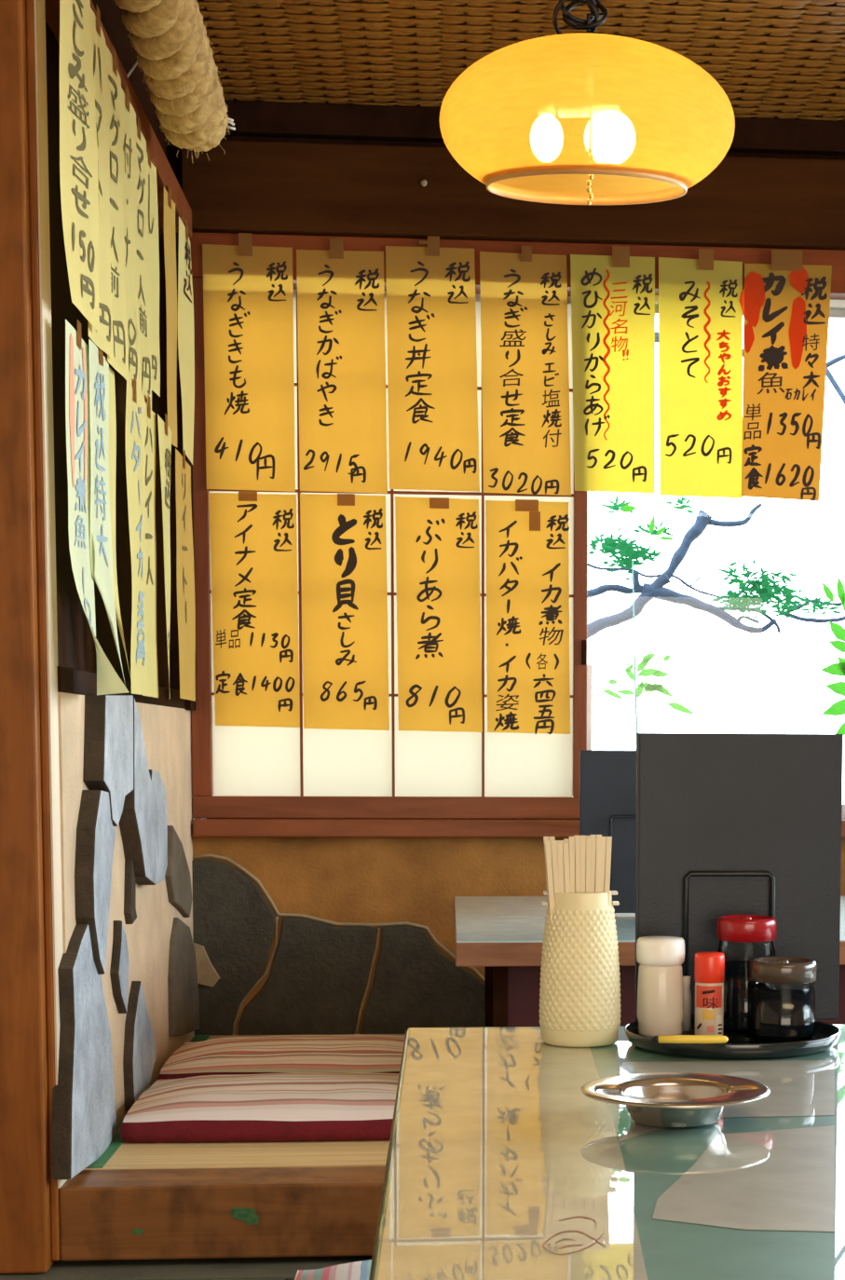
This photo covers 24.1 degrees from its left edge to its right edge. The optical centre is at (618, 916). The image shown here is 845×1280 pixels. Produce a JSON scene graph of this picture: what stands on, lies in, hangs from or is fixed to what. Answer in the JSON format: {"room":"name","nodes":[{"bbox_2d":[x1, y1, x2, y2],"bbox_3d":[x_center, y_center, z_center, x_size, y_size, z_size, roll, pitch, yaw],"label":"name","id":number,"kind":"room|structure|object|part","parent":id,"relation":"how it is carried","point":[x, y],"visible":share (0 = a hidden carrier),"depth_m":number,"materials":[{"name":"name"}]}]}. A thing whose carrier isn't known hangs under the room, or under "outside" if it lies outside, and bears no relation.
{"room":"japanese restaurant","nodes":[
{"label":"japanese restaurant","id":0,"kind":"room"},
{"bbox_2d":[45,0,169,688],"bbox_3d":[-0.888,-0.988,3.307,0.090,1.247,1.470,0,5,-5],"label":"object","id":1,"kind":"structure","parent":0,"point":[76,649],"depth_m":3.01,"materials":[{"name":"brown wood"}]},
{"bbox_2d":[59,0,99,332],"bbox_3d":[-0.718,-1.032,2.603,0.012,0.461,0.190,0,5,-4],"label":"menu sign","id":2,"kind":"object","parent":1,"relation":"attached to","point":[78,149],"visible":1,"depth_m":2.60,"materials":[{"name":"yellow paper"}]},
{"bbox_2d":[88,5,113,359],"bbox_3d":[-0.732,-1.038,2.752,0.008,0.466,0.170,0,5,-5],"label":"menu sign","id":3,"kind":"object","parent":1,"relation":"attached to","point":[103,339],"visible":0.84,"depth_m":2.79,"materials":[{"name":"yellow paper"}]},
{"bbox_2d":[88,339,125,684],"bbox_3d":[-0.742,-0.576,2.814,0.018,0.495,0.174,0,5,0],"label":"menu sign","id":4,"kind":"object","parent":1,"relation":"attached to","point":[101,532],"visible":1,"depth_m":2.79,"materials":[{"name":"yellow paper"}]},
{"bbox_2d":[105,44,127,381],"bbox_3d":[-0.747,-1.046,2.901,0.008,0.466,0.170,0,5,-5],"label":"menu sign","id":5,"kind":"object","parent":1,"relation":"attached to","point":[115,130],"visible":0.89,"depth_m":2.92,"materials":[{"name":"yellow paper"}]},
{"bbox_2d":[44,0,191,237],"bbox_3d":[-0.808,-1.306,3.200,0.052,0.055,1.300,0,5,-5],"label":"trim","id":6,"kind":"structure","parent":1,"relation":"attached to","point":[166,177],"depth_m":3.35,"materials":[{"name":"brown wood"}]},
{"bbox_2d":[105,353,131,680],"bbox_3d":[-0.757,-0.589,2.908,0.018,0.485,0.166,0,5,0],"label":"menu sign","id":7,"kind":"object","parent":1,"relation":"attached to","point":[112,390],"visible":0.27,"depth_m":2.94,"materials":[{"name":"yellow paper"}]},
{"bbox_2d":[121,84,139,394],"bbox_3d":[-0.764,-1.059,3.050,0.006,0.456,0.170,0,5,-5],"label":"menu sign","id":8,"kind":"object","parent":1,"relation":"hanging from","point":[129,115],"visible":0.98,"depth_m":3.07,"materials":[{"name":"yellow paper"}]},
{"bbox_2d":[125,378,147,695],"bbox_3d":[-0.763,-0.602,3.110,0.009,0.495,0.170,0,5,-5],"label":"menu sign","id":9,"kind":"object","parent":1,"relation":"attached to","point":[135,444],"visible":1,"depth_m":3.09,"materials":[{"name":"yellow paper"}]},
{"bbox_2d":[135,114,151,409],"bbox_3d":[-0.779,-1.071,3.193,0.010,0.456,0.160,0,5,-6],"label":"menu sign","id":10,"kind":"object","parent":1,"relation":"hanging from","point":[141,175],"visible":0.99,"depth_m":3.21,"materials":[{"name":"yellow paper"}]},
{"bbox_2d":[142,394,158,697],"bbox_3d":[-0.781,-0.615,3.258,0.005,0.495,0.170,0,5,-5],"label":"menu sign","id":11,"kind":"object","parent":1,"relation":"attached to","point":[149,415],"visible":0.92,"depth_m":3.27,"materials":[{"name":"yellow paper"}]},
{"bbox_2d":[146,151,160,396],"bbox_3d":[-0.795,-1.103,3.325,0.005,0.406,0.150,0,5,-4],"label":"menu sign","id":12,"kind":"object","parent":1,"relation":"hanging from","point":[152,212],"visible":0.88,"depth_m":3.35,"materials":[{"name":"yellow paper"}]},
{"bbox_2d":[157,413,171,698],"bbox_3d":[-0.790,-0.628,3.422,0.014,0.492,0.202,-1,5,-10],"label":"menu sign","id":13,"kind":"object","parent":1,"relation":"attached to","point":[164,431],"visible":1,"depth_m":3.41,"materials":[{"name":"yellow paper"}]},
{"bbox_2d":[163,185,177,447],"bbox_3d":[-0.806,-1.083,3.522,0.008,0.451,0.120,0,5,-5],"label":"menu sign","id":14,"kind":"object","parent":1,"relation":"hanging from","point":[170,242],"visible":0.96,"depth_m":3.52,"materials":[{"name":"paper"}]},
{"bbox_2d":[114,0,235,162],"bbox_3d":[-0.683,-1.330,2.801,0.145,0.202,1.059,0,5,-4],"label":"straw rope","id":15,"kind":"object","parent":1,"relation":"hanging from","point":[170,39],"visible":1,"depth_m":3.02,"materials":[{"name":"beige fabric"}]},
{"bbox_2d":[163,231,196,710],"bbox_3d":[-0.892,-0.880,3.951,0.072,0.924,0.210,0,5,-5],"label":"trim","id":16,"kind":"structure","parent":1,"relation":"attached to","point":[174,664],"depth_m":3.86,"materials":[{"name":"brown wood"}]},
{"bbox_2d":[177,216,194,463],"bbox_3d":[-0.821,-1.095,3.716,0.008,0.441,0.190,0,5,-5],"label":"menu sign","id":17,"kind":"object","parent":1,"relation":"hanging from","point":[185,299],"visible":1,"depth_m":3.71,"materials":[{"name":"yellow paper"}]},
{"bbox_2d":[51,692,199,1259],"bbox_3d":[-0.861,0.165,3.372,0.150,1.075,1.547,0,5,-5],"label":"wall","id":18,"kind":"structure","parent":0,"point":[129,998],"depth_m":3.04,"materials":[{"name":"paint"}]},
{"bbox_2d":[0,0,67,1273],"bbox_3d":[-0.926,-0.511,2.600,0.344,1.975,0.150,0,5,-5],"label":"wooden post","id":19,"kind":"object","parent":18,"relation":"attached to","point":[31,900],"depth_m":2.57,"materials":[{"name":"brown wood"}]},
{"bbox_2d":[65,319,128,694],"bbox_3d":[-0.696,-0.555,2.667,0.077,0.500,0.170,0,5,-5],"label":"menu sign","id":20,"kind":"object","parent":18,"relation":"attached to","point":[76,359],"visible":1,"depth_m":2.65,"materials":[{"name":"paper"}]},
{"bbox_2d":[57,666,185,708],"bbox_3d":[-0.826,-0.379,3.305,0.030,0.035,1.350,0,5,-5],"label":"trim","id":21,"kind":"structure","parent":18,"relation":"attached to","point":[73,681],"depth_m":2.88,"materials":[{"name":"brown wood"}]},
{"bbox_2d":[175,449,195,701],"bbox_3d":[-0.815,-0.642,3.681,0.006,0.465,0.240,0,5,-5],"label":"menu sign","id":22,"kind":"object","parent":18,"relation":"attached to","point":[184,554],"visible":1,"depth_m":3.69,"materials":[{"name":"paper"}]},
{"bbox_2d":[0,1255,372,1279],"bbox_3d":[0.499,0.556,3.498,4.400,0.288,1.560,0,5,-5],"label":"floor","id":23,"kind":"structure","parent":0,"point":[282,1268],"depth_m":2.66,"materials":[{"name":"wood"}]},
{"bbox_2d":[58,1034,405,1261],"bbox_3d":[0.937,0.475,3.509,3.526,0.352,1.401,0,5,-5],"label":"platform","id":24,"kind":"object","parent":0,"point":[316,1198],"visible":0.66,"depth_m":2.68,"materials":[{"name":"brown wood"}]},
{"bbox_2d":[120,1072,399,1142],"bbox_3d":[-0.505,0.294,3.136,0.532,0.056,0.386,0,5,-5],"label":"floor cushion","id":25,"kind":"object","parent":24,"relation":"on","point":[353,1106],"visible":0.72,"depth_m":2.98,"materials":[{"name":"fabric"}]},
{"bbox_2d":[157,1034,405,1079],"bbox_3d":[-0.549,0.256,3.542,0.528,0.060,0.366,0,5,-5],"label":"floor cushion","id":26,"kind":"object","parent":24,"relation":"on","point":[286,1054],"visible":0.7,"depth_m":3.42,"materials":[{"name":"fabric"}]},
{"bbox_2d":[453,895,844,1027],"bbox_3d":[0.278,0.145,3.503,1.139,0.297,0.900,0,5,-5],"label":"table","id":27,"kind":"object","parent":24,"relation":"on","point":[503,935],"visible":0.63,"depth_m":3.09,"materials":[{"name":"brown wood"}]},
{"bbox_3d":[-0.250,0.134,3.824,0.022,0.258,0.030,0,5,-5],"label":"leg","id":28,"kind":"part","parent":27,"relation":"part of","materials":[{"name":"brown wood"}]},
{"bbox_3d":[-0.186,0.199,3.090,0.022,0.258,0.030,0,5,-5],"label":"leg","id":29,"kind":"part","parent":27,"relation":"part of","materials":[{"name":"brown wood"}]},
{"bbox_2d":[609,815,636,895],"bbox_3d":[0.035,-0.090,3.442,0.105,0.179,0.030,0,5,-5],"label":"wire stand","id":30,"kind":"object","parent":27,"relation":"on","point":[612,816],"visible":0.21,"depth_m":3.42,"materials":[{"name":"black metal"}]},
{"bbox_2d":[579,749,636,912],"bbox_3d":[0.037,-0.149,3.441,0.212,0.285,0.010,0,5,-5],"label":"menu","id":31,"kind":"object","parent":30,"relation":"on","point":[607,778],"visible":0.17,"depth_m":3.43,"materials":[{"name":"black plastic"}]},
{"bbox_3d":[0.306,0.197,3.140,0.967,0.258,0.015,0,5,-5],"label":"panel","id":32,"kind":"part","parent":27,"relation":"part of","materials":[{"name":"red paint"}]},
{"bbox_2d":[168,97,844,1035],"bbox_3d":[0.830,-0.518,4.168,3.820,2.315,0.140,0,5,-5],"label":"wall","id":33,"kind":"structure","parent":0,"point":[292,935],"depth_m":4.04,"materials":[{"name":"paint"}]},
{"bbox_2d":[190,277,587,818],"bbox_3d":[-0.465,-0.740,3.986,0.805,1.080,0.042,0,5,-5],"label":"window","id":34,"kind":"structure","parent":33,"relation":"in","point":[300,772],"depth_m":4.02,"materials":[{"name":"white paper"}]},
{"bbox_2d":[202,232,295,491],"bbox_3d":[-0.739,-1.106,3.908,0.179,0.504,0.005,0,5,-5],"label":"menu sign","id":35,"kind":"object","parent":34,"relation":"attached to","point":[248,291],"visible":1,"depth_m":3.91,"materials":[{"name":"yellow paper"}]},
{"bbox_2d":[208,490,299,727],"bbox_3d":[-0.736,-0.620,3.955,0.177,0.472,0.005,0,5,-5],"label":"menu sign","id":36,"kind":"object","parent":34,"relation":"attached to","point":[253,536],"visible":1,"depth_m":3.96,"materials":[{"name":"yellow paper"}]},
{"bbox_2d":[296,238,387,493],"bbox_3d":[-0.555,-1.104,3.925,0.178,0.499,0.005,0,5,-5],"label":"menu sign","id":37,"kind":"object","parent":34,"relation":"attached to","point":[341,292],"visible":1,"depth_m":3.93,"materials":[{"name":"yellow paper"}]},
{"bbox_2d":[299,493,389,730],"bbox_3d":[-0.555,-0.617,3.971,0.177,0.475,0.005,0,5,-5],"label":"menu sign","id":38,"kind":"object","parent":34,"relation":"attached to","point":[344,536],"visible":1,"depth_m":3.97,"materials":[{"name":"yellow paper"}]},
{"bbox_3d":[-0.457,-1.277,3.944,0.738,0.004,0.030,0,5,-5],"label":"rail","id":39,"kind":"part","parent":34,"relation":"part of","materials":[{"name":"brown wood"}]},
{"bbox_2d":[385,235,479,491],"bbox_3d":[-0.373,-1.113,3.938,0.187,0.505,0.005,0,5,-5],"label":"menu sign","id":40,"kind":"object","parent":34,"relation":"attached to","point":[432,392],"visible":1,"depth_m":3.94,"materials":[{"name":"yellow paper"}]},
{"bbox_2d":[394,496,482,732],"bbox_3d":[-0.366,-0.615,3.988,0.176,0.474,0.005,0,5,-5],"label":"menu sign","id":41,"kind":"object","parent":34,"relation":"attached to","point":[438,538],"visible":1,"depth_m":3.99,"materials":[{"name":"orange paper"}]},
{"bbox_2d":[479,245,571,495],"bbox_3d":[-0.188,-1.103,3.958,0.185,0.493,0.005,0,5,-5],"label":"menu sign","id":42,"kind":"object","parent":34,"relation":"attached to","point":[524,328],"visible":1,"depth_m":3.96,"materials":[{"name":"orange paper"}]},
{"bbox_2d":[485,499,570,734],"bbox_3d":[-0.185,-0.612,4.004,0.174,0.476,0.005,0,5,-5],"label":"menu sign","id":43,"kind":"object","parent":34,"relation":"attached to","point":[526,540],"visible":1,"depth_m":4.00,"materials":[{"name":"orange paper"}]},
{"bbox_2d":[570,245,654,493],"bbox_3d":[-0.011,-1.108,3.966,0.175,0.490,0.005,0,5,-5],"label":"menu sign","id":44,"kind":"object","parent":34,"relation":"attached to","point":[613,296],"visible":1,"depth_m":3.97,"materials":[{"name":"yellow paper"}]},
{"bbox_2d":[180,139,844,250],"bbox_3d":[0.890,-1.451,4.031,3.520,0.171,0.061,0,5,-5],"label":"wooden beam","id":45,"kind":"structure","parent":33,"relation":"attached to","point":[254,187],"depth_m":3.90,"materials":[{"name":"brown wood"}]},
{"bbox_2d":[189,231,844,299],"bbox_3d":[0.885,-1.326,4.096,3.520,0.086,0.112,0,5,-5],"label":"trim","id":46,"kind":"structure","parent":33,"relation":"attached to","point":[836,258],"depth_m":3.94,"materials":[{"name":"brown wood"}]},
{"bbox_2d":[192,817,844,837],"bbox_3d":[0.882,-0.190,4.184,3.515,0.036,0.135,0,5,-5],"label":"trim","id":47,"kind":"structure","parent":33,"relation":"attached to","point":[202,827],"depth_m":4.00,"materials":[{"name":"brown wood"}]},
{"bbox_2d":[224,100,844,155],"bbox_3d":[0.890,-1.588,4.029,3.520,0.060,0.040,0,5,-5],"label":"trim","id":48,"kind":"structure","parent":33,"relation":"attached to","point":[269,119],"depth_m":3.90,"materials":[{"name":"brown wood"}]},
{"bbox_2d":[293,288,844,818],"bbox_3d":[0.540,-0.747,4.146,2.800,1.078,0.055,0,5,-5],"label":"window","id":49,"kind":"structure","parent":33,"relation":"in","point":[837,308],"depth_m":4.11,"materials":[{"name":"metal"}]},
{"bbox_3d":[0.542,-1.271,4.115,2.800,0.030,0.025,0,5,-5],"label":"rail","id":50,"kind":"part","parent":49,"relation":"part of","materials":[{"name":"metal"}]},
{"bbox_3d":[0.936,-1.277,4.119,2.013,0.013,0.025,0,5,-5],"label":"rail","id":51,"kind":"part","parent":49,"relation":"part of","materials":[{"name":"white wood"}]},
{"bbox_2d":[658,248,742,498],"bbox_3d":[0.168,-1.105,3.982,0.176,0.496,0.005,0,5,-5],"label":"menu sign","id":52,"kind":"object","parent":33,"relation":"hanging from","point":[701,312],"visible":1,"depth_m":3.98,"materials":[{"name":"yellow paper"}]},
{"bbox_2d":[739,249,831,501],"bbox_3d":[0.340,-1.104,3.996,0.189,0.501,0.005,0,5,-5],"label":"menu sign","id":53,"kind":"object","parent":33,"relation":"hanging from","point":[785,303],"visible":1,"depth_m":4.00,"materials":[{"name":"orange paper"}]},
{"bbox_2d":[196,0,844,121],"bbox_3d":[0.221,-1.564,3.265,2.115,0.019,1.403,0,5,-5],"label":"ceiling","id":54,"kind":"structure","parent":0,"point":[770,59],"depth_m":3.54,"materials":[{"name":"brown wood"}]},
{"bbox_2d":[439,0,735,204],"bbox_3d":[-0.044,-1.260,2.777,0.418,0.511,0.418,5,7,43],"label":"pendant lamp","id":55,"kind":"object","parent":54,"relation":"hanging from","point":[590,116],"visible":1,"depth_m":2.64,"materials":[{"name":"yellow glass"}]},
{"bbox_3d":[-0.040,-1.069,2.741,0.010,0.137,0.021,0,5,-5],"label":"pull chain","id":56,"kind":"part","parent":55,"relation":"part of","materials":[{"name":"gold metal"}]},
{"bbox_3d":[0.789,1.017,0.189,4.600,0.050,5.260,0,5,-5],"label":"floor","id":57,"kind":"structure","parent":0,"visible":0},
{"bbox_2d":[368,1024,844,1279],"bbox_3d":[0.272,0.525,1.272,0.840,0.735,1.286,0,5,-5],"label":"dining table","id":58,"kind":"object","parent":57,"relation":"on","point":[499,1165],"visible":0.98,"depth_m":1.23,"materials":[{"name":"teal laminate"}]},
{"bbox_2d":[539,890,621,1047],"bbox_3d":[-0.034,0.044,1.747,0.073,0.136,0.073,2,5,17],"label":"holder","id":59,"kind":"object","parent":58,"relation":"on","point":[579,1000],"visible":0.99,"depth_m":1.72,"materials":[{"name":"beige plastic"}]},
{"bbox_2d":[544,842,554,901],"bbox_3d":[-0.058,0.012,1.743,0.018,0.157,0.004,0,5,-5],"label":"chopsticks","id":60,"kind":"object","parent":59,"relation":"in","point":[544,842],"visible":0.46,"depth_m":1.74,"materials":[{"name":"brown wood"}]},
{"bbox_2d":[543,836,555,854],"bbox_3d":[-0.058,0.009,1.754,0.020,0.162,0.006,0,5,-5],"label":"chopsticks","id":61,"kind":"object","parent":59,"relation":"in","point":[544,837],"visible":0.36,"depth_m":1.75,"materials":[{"name":"brown wood"}]},
{"bbox_2d":[544,840,558,920],"bbox_3d":[-0.055,0.012,1.729,0.020,0.160,0.007,0,5,-5],"label":"chopsticks","id":62,"kind":"object","parent":59,"relation":"in","point":[550,854],"visible":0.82,"depth_m":1.72,"materials":[{"name":"brown wood"}]},
{"bbox_2d":[556,841,565,885],"bbox_3d":[-0.050,0.012,1.742,0.015,0.158,0.004,0,5,-5],"label":"chopsticks","id":63,"kind":"object","parent":59,"relation":"in","point":[556,841],"visible":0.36,"depth_m":1.74,"materials":[{"name":"brown wood"}]},
{"bbox_2d":[557,843,570,892],"bbox_3d":[-0.047,0.013,1.730,0.016,0.157,0.008,0,5,-5],"label":"chopsticks","id":64,"kind":"object","parent":59,"relation":"in","point":[563,865],"visible":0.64,"depth_m":1.72,"materials":[{"name":"brown wood"}]},
{"bbox_2d":[563,838,569,852],"bbox_3d":[-0.043,0.011,1.743,0.013,0.160,0.004,0,5,-5],"label":"chopsticks","id":65,"kind":"object","parent":59,"relation":"in","point":[566,840],"visible":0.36,"depth_m":1.73,"materials":[{"name":"brown wood"}]},
{"bbox_2d":[569,836,580,892],"bbox_3d":[-0.038,0.011,1.731,0.012,0.163,0.006,0,5,-5],"label":"chopsticks","id":66,"kind":"object","parent":59,"relation":"in","point":[574,841],"visible":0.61,"depth_m":1.72,"materials":[{"name":"brown wood"}]},
{"bbox_2d":[573,835,585,892],"bbox_3d":[-0.035,0.009,1.743,0.010,0.163,0.005,0,5,-5],"label":"chopsticks","id":67,"kind":"object","parent":59,"relation":"in","point":[574,836],"visible":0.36,"depth_m":1.74,"materials":[{"name":"brown wood"}]},
{"bbox_2d":[580,837,590,892],"bbox_3d":[-0.029,0.011,1.731,0.010,0.162,0.007,0,5,-5],"label":"chopsticks","id":68,"kind":"object","parent":59,"relation":"in","point":[585,842],"visible":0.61,"depth_m":1.72,"materials":[{"name":"brown wood"}]},
{"bbox_2d":[585,835,590,892],"bbox_3d":[-0.028,0.009,1.746,0.010,0.163,0.005,0,5,-5],"label":"chopsticks","id":69,"kind":"object","parent":59,"relation":"in","point":[585,836],"visible":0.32,"depth_m":1.74,"materials":[{"name":"brown wood"}]},
{"bbox_2d":[589,834,601,892],"bbox_3d":[-0.021,0.010,1.732,0.012,0.165,0.008,0,5,-5],"label":"chopsticks","id":70,"kind":"object","parent":59,"relation":"in","point":[594,857],"visible":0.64,"depth_m":1.72,"materials":[{"name":"brown wood"}]},
{"bbox_2d":[599,836,612,905],"bbox_3d":[-0.014,0.011,1.733,0.014,0.163,0.006,0,5,-5],"label":"chopsticks","id":71,"kind":"object","parent":59,"relation":"in","point":[605,853],"visible":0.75,"depth_m":1.73,"materials":[{"name":"brown wood"}]},
{"bbox_2d":[580,1072,770,1128],"bbox_3d":[0.040,0.133,1.388,0.134,0.024,0.134,-1,5,-14],"label":"ashtray","id":72,"kind":"object","parent":58,"relation":"on","point":[657,1099],"visible":1,"depth_m":1.38,"materials":[{"name":"silver metal"}]},
{"bbox_2d":[682,871,775,976],"bbox_3d":[0.103,0.030,1.852,0.087,0.148,0.024,0,5,-5],"label":"wire stand","id":73,"kind":"object","parent":58,"relation":"on","point":[691,873],"visible":0.45,"depth_m":1.84,"materials":[{"name":"black metal"}]},
{"bbox_2d":[634,733,843,1021],"bbox_3d":[0.113,-0.037,1.849,0.194,0.271,0.010,0,5,-5],"label":"menu","id":74,"kind":"object","parent":73,"relation":"on","point":[772,803],"visible":0.88,"depth_m":1.84,"materials":[{"name":"black plastic"}]},
{"bbox_2d":[624,1014,841,1059],"bbox_3d":[0.101,0.106,1.745,0.193,0.014,0.187,0,5,-5],"label":"serving tray","id":75,"kind":"object","parent":58,"relation":"on","point":[739,1045],"visible":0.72,"depth_m":1.67,"materials":[{"name":"black paint"}]},
{"bbox_2d":[636,936,684,1037],"bbox_3d":[0.038,0.064,1.770,0.044,0.089,0.044,0,5,-5],"label":"salt shaker","id":76,"kind":"object","parent":75,"relation":"on","point":[660,1012],"visible":0.96,"depth_m":1.75,"materials":[{"name":"plastic"}]},
{"bbox_2d":[681,975,691,1031],"bbox_3d":[0.062,0.080,1.804,0.010,0.050,0.010,0,5,-5],"label":"tube","id":77,"kind":"object","parent":75,"relation":"on","point":[687,1019],"visible":0.84,"depth_m":1.80,"materials":[{"name":"plastic"}]},
{"bbox_2d":[651,1034,728,1043],"bbox_3d":[0.060,0.104,1.656,0.066,0.007,0.007,0,5,0],"label":"spoon","id":78,"kind":"object","parent":75,"relation":"on","point":[665,1039],"visible":1,"depth_m":1.65,"materials":[{"name":"plastic"}]},
{"bbox_2d":[694,951,724,1035],"bbox_3d":[0.082,0.071,1.760,0.027,0.076,0.027,0,5,-5],"label":"bottle","id":79,"kind":"object","parent":75,"relation":"on","point":[709,966],"visible":0.88,"depth_m":1.75,"materials":[{"name":"red plastic"}]},
{"bbox_3d":[0.080,0.088,1.748,0.010,0.009,0.001,1,5,6],"label":"label panel","id":80,"kind":"part","parent":79,"relation":"part of","materials":[{"name":"yellow paper"}]},
{"bbox_3d":[0.081,0.071,1.750,0.023,0.020,0.006,1,5,5],"label":"label panel","id":81,"kind":"part","parent":79,"relation":"part of","materials":[{"name":"red paper"}]},
{"bbox_2d":[694,981,723,1035],"bbox_3d":[0.082,0.083,1.761,0.026,0.052,0.026,0,5,-5],"label":"label","id":82,"kind":"object","parent":79,"relation":"on","point":[709,996],"depth_m":1.75,"materials":[{"name":"beige paper"}]},
{"bbox_3d":[0.082,0.101,1.749,0.006,0.006,0.001,0,5,-5],"label":"label panel","id":83,"kind":"part","parent":79,"relation":"part of","materials":[{"name":"pink paper"}]},
{"bbox_3d":[0.090,0.098,1.752,0.009,0.019,0.001,-4,7,-43],"label":"label panel","id":84,"kind":"part","parent":79,"relation":"part of","materials":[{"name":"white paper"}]},
{"bbox_2d":[716,914,776,1033],"bbox_3d":[0.117,0.051,1.804,0.055,0.106,0.055,0,5,-5],"label":"sauce jar","id":85,"kind":"object","parent":75,"relation":"on","point":[731,928],"visible":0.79,"depth_m":1.78,"materials":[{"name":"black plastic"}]},
{"bbox_3d":[0.116,0.002,1.783,0.010,0.005,0.010,0,5,-5],"label":"spout","id":86,"kind":"part","parent":85,"relation":"part of","materials":[{"name":"red plastic"}]},
{"bbox_2d":[748,956,816,1041],"bbox_3d":[0.147,0.072,1.760,0.060,0.072,0.060,0,5,-5],"label":"sauce jar","id":87,"kind":"object","parent":75,"relation":"on","point":[782,1012],"visible":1,"depth_m":1.74,"materials":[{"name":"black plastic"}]},
{"bbox_3d":[0.147,0.081,1.760,0.058,0.055,0.058,0,5,-5],"label":"glass","id":88,"kind":"part","parent":87,"relation":"part of","materials":[{"name":"clear glass"}]},
{"bbox_3d":[0.146,0.040,1.738,0.010,0.005,0.010,0,5,-5],"label":"spout","id":89,"kind":"part","parent":87,"relation":"part of","materials":[{"name":"brown plastic"}]},
{"bbox_3d":[-0.184,0.624,2.125,0.380,0.385,0.340,0,5,-5],"label":"bench","id":90,"kind":"object","parent":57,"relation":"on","visible":0},
{"bbox_2d":[294,1259,371,1279],"bbox_3d":[-0.183,0.409,2.111,0.346,0.044,0.334,0,5,-5],"label":"seat cushion","id":91,"kind":"object","parent":90,"relation":"on","point":[357,1270],"visible":0.21,"depth_m":2.16,"materials":[{"name":"fabric"}]},
{"label":"outside","id":92,"kind":"structure","parent":0,"visible":0},
{"bbox_3d":[0.203,0.225,9.197,14.000,0.050,9.820,0,5,-5],"label":"floor","id":93,"kind":"structure","parent":92,"visible":0},
{"bbox_2d":[601,504,695,744],"bbox_3d":[0.075,-0.242,5.028,0.246,1.606,0.016,0,5,-5],"label":"bamboo plant","id":94,"kind":"object","parent":93,"relation":"on","point":[648,687],"visible":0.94,"depth_m":4.99,"materials":[{"name":"green plant"}]},
{"bbox_3d":[0.040,-0.174,5.027,0.020,1.472,0.007,0,5,-5],"label":"stem","id":95,"kind":"part","parent":94,"relation":"part of","materials":[{"name":"white"}]},
{"bbox_2d":[586,331,844,639],"bbox_3d":[0.079,-0.582,5.408,1.534,2.231,0.239,0,5,-5],"label":"pine tree","id":96,"kind":"object","parent":93,"relation":"on","point":[656,590],"visible":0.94,"depth_m":5.36,"materials":[{"name":"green plant"}]},
{"bbox_2d":[820,577,844,735],"bbox_3d":[0.551,-0.132,4.879,0.110,1.418,0.016,0,5,0],"label":"plant","id":97,"kind":"object","parent":93,"relation":"on","point":[837,708],"visible":0.98,"depth_m":4.84,"materials":[{"name":"green plant"}]}
]}

